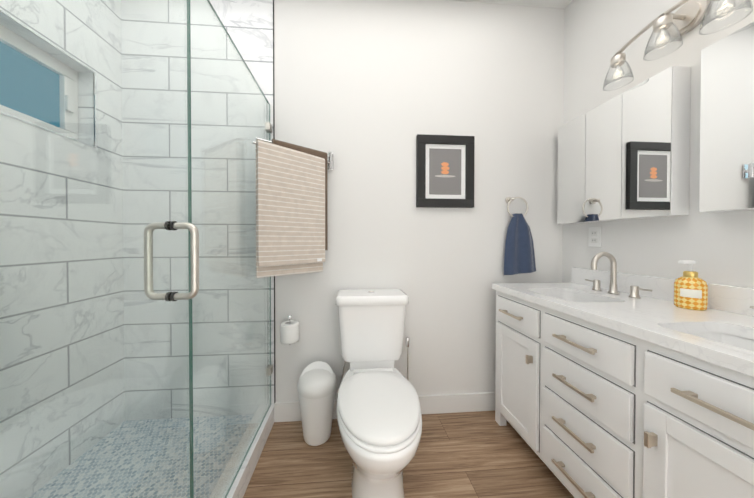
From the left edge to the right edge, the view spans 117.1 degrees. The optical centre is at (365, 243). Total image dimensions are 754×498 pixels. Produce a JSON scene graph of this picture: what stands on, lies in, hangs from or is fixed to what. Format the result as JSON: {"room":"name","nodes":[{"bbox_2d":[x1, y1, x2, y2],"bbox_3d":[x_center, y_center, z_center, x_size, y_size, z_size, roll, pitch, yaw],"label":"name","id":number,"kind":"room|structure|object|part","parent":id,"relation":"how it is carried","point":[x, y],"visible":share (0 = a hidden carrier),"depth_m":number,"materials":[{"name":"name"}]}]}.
{"room":"bathroom","nodes":[
{"label":"bathroom","id":0,"kind":"room"},
{"bbox_2d":[0,0,124,497],"bbox_3d":[-1.508,-0.225,0.237,0.242,2.740,2.605,0,1,-4],"label":"wall","id":1,"kind":"structure","parent":0,"point":[63,195],"depth_m":1.10,"materials":[{"name":"tile"}]},
{"bbox_2d":[0,24,77,139],"bbox_3d":[-1.526,-0.712,0.757,0.080,0.395,0.953,0,1,-4],"label":"window","id":2,"kind":"structure","parent":1,"relation":"in","point":[16,107],"depth_m":1.08,"materials":[{"name":"blue glass"}]},
{"bbox_2d":[121,0,563,420],"bbox_3d":[-0.059,-0.237,1.567,3.140,2.740,0.154,0,1,-4],"label":"wall","id":3,"kind":"structure","parent":0,"point":[365,92],"depth_m":1.49,"materials":[{"name":"paint"}]},
{"bbox_2d":[280,315,298,344],"bbox_3d":[-0.460,0.536,1.405,0.107,0.203,0.133,0,1,-4],"label":"toilet paper holder","id":4,"kind":"object","parent":3,"relation":"attached to","point":[289,331],"visible":0.98,"depth_m":1.35,"materials":[{"name":"white paper"}]},
{"bbox_2d":[252,137,332,277],"bbox_3d":[-0.391,-0.198,1.318,0.489,0.748,0.071,0,1,-42],"label":"towel","id":5,"kind":"object","parent":3,"relation":"attached to","point":[291,213],"visible":0.98,"depth_m":1.26,"materials":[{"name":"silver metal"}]},
{"bbox_2d":[274,392,494,421],"bbox_3d":[0.393,1.073,1.531,1.947,0.120,0.013,0,1,-4],"label":"baseboard","id":6,"kind":"structure","parent":3,"relation":"attached to","point":[429,404],"depth_m":1.52,"materials":[{"name":"white wood"}]},
{"bbox_2d":[416,134,474,207],"bbox_3d":[0.524,-0.470,1.519,0.384,0.469,0.026,0,1,-4],"label":"picture frame","id":7,"kind":"object","parent":3,"relation":"attached to","point":[444,171],"visible":0.98,"depth_m":1.52,"materials":[{"name":"black wood"}]},
{"bbox_2d":[504,197,535,274],"bbox_3d":[1.029,-0.050,1.538,0.226,0.525,0.068,0,1,-4],"label":"towel ring","id":8,"kind":"object","parent":3,"relation":"attached to","point":[519,256],"visible":0.98,"depth_m":1.52,"materials":[{"name":"blue fabric"}]},
{"bbox_2d":[243,411,573,497],"bbox_3d":[0.028,1.194,0.357,3.140,0.100,2.605,0,1,-4],"label":"floor","id":9,"kind":"structure","parent":0,"point":[480,454],"depth_m":1.18,"materials":[{"name":"brown wood"}]},
{"bbox_2d":[29,414,253,497],"bbox_3d":[-1.022,1.116,0.719,0.798,0.050,1.435,0,1,-4],"label":"shower floor","id":10,"kind":"structure","parent":9,"relation":"on","point":[70,471],"depth_m":1.14,"materials":[{"name":"tile"}]},
{"bbox_2d":[209,404,273,497],"bbox_3d":[-0.576,1.085,0.750,0.095,0.110,1.435,0,1,-4],"label":"sill","id":11,"kind":"structure","parent":9,"relation":"on","point":[242,480],"depth_m":1.12,"materials":[{"name":"stone"}]},
{"bbox_2d":[0,0,272,497],"bbox_3d":[-0.554,0.084,0.742,0.143,1.888,1.434,0,1,-4],"label":"glass wall","id":12,"kind":"structure","parent":11,"relation":"on","point":[190,383],"depth_m":0.64,"materials":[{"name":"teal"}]},
{"bbox_3d":[-0.554,0.148,0.743,0.143,1.760,1.434,0,1,-4],"label":"shower glass hardware","id":13,"kind":"part","parent":12,"relation":"part of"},
{"bbox_2d":[297,361,336,445],"bbox_3d":[-0.286,0.931,1.358,0.227,0.408,0.227,0,1,-4],"label":"trash can","id":14,"kind":"object","parent":9,"relation":"on","point":[316,384],"visible":1,"depth_m":1.28,"materials":[{"name":"white plastic"}]},
{"bbox_2d":[336,289,421,497],"bbox_3d":[0.049,0.715,1.150,0.418,0.844,0.716,0,1,-4],"label":"toilet","id":15,"kind":"object","parent":9,"relation":"on","point":[379,417],"visible":1,"depth_m":1.04,"materials":[{"name":"white ceramic"}]},
{"bbox_2d":[406,337,409,379],"bbox_3d":[0.260,0.859,1.436,0.092,0.550,0.092,0,1,-4],"label":"toilet brush","id":16,"kind":"object","parent":9,"relation":"on","point":[407,342],"visible":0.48,"depth_m":1.43,"materials":[{"name":"silver metal"}]},
{"bbox_2d":[492,252,753,497],"bbox_3d":[1.111,0.593,0.932,0.594,1.091,1.130,0,1,-4],"label":"bathroom vanity","id":17,"kind":"object","parent":9,"relation":"on","point":[612,383],"visible":1,"depth_m":0.82,"materials":[{"name":"white paint"}]},
{"bbox_2d":[492,267,753,376],"bbox_3d":[1.126,0.306,0.931,0.563,0.285,1.130,0,1,-4],"label":"countertop","id":18,"kind":"structure","parent":17,"relation":"on","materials":[{"name":"stone"}]},
{"bbox_2d":[674,260,707,310],"bbox_3d":[1.310,0.167,0.932,0.085,0.193,0.080,0,1,-4],"label":"soap bottle","id":19,"kind":"object","parent":18,"relation":"on","point":[690,291],"depth_m":0.91,"materials":[{"name":"yellow"}]},
{"bbox_2d":[453,0,571,8],"bbox_3d":[0.028,-1.646,0.332,3.140,0.100,2.605,0,1,-4],"label":"ceiling","id":20,"kind":"structure","parent":0,"point":[562,4],"depth_m":1.54,"materials":[{"name":"white paint"}]},
{"bbox_2d":[562,0,753,287],"bbox_3d":[1.524,-0.226,0.375,0.150,2.740,2.455,0,1,-4],"label":"wall","id":21,"kind":"structure","parent":0,"point":[718,248],"depth_m":1.14,"materials":[{"name":"white paint"}]},
{"bbox_2d":[588,227,600,246],"bbox_3d":[1.373,-0.037,1.384,0.008,0.119,0.070,0,1,-4],"label":"electrical outlet plate","id":22,"kind":"object","parent":21,"relation":"attached to","point":[594,240],"visible":1,"depth_m":1.38,"materials":[{"name":"white plastic"}]},
{"bbox_2d":[557,66,690,223],"bbox_3d":[1.340,-0.444,1.267,0.089,0.640,0.545,0,1,-4],"label":"upper cabinet","id":23,"kind":"object","parent":21,"relation":"attached to","point":[625,155],"visible":1,"depth_m":1.13,"materials":[{"name":"white paint"}]},
{"bbox_2d":[603,0,752,90],"bbox_3d":[1.313,-0.916,0.993,0.182,0.242,0.436,0,1,-4],"label":"light","id":24,"kind":"object","parent":21,"relation":"attached to","point":[688,16],"visible":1,"depth_m":0.98,"materials":[{"name":"silver metal"}]},
{"bbox_2d":[699,22,753,212],"bbox_3d":[1.384,-0.439,0.643,0.089,0.640,0.545,0,1,-4],"label":"upper cabinet","id":25,"kind":"object","parent":21,"relation":"attached to","point":[727,132],"visible":1,"depth_m":0.84,"materials":[{"name":"white paint"}]}
]}

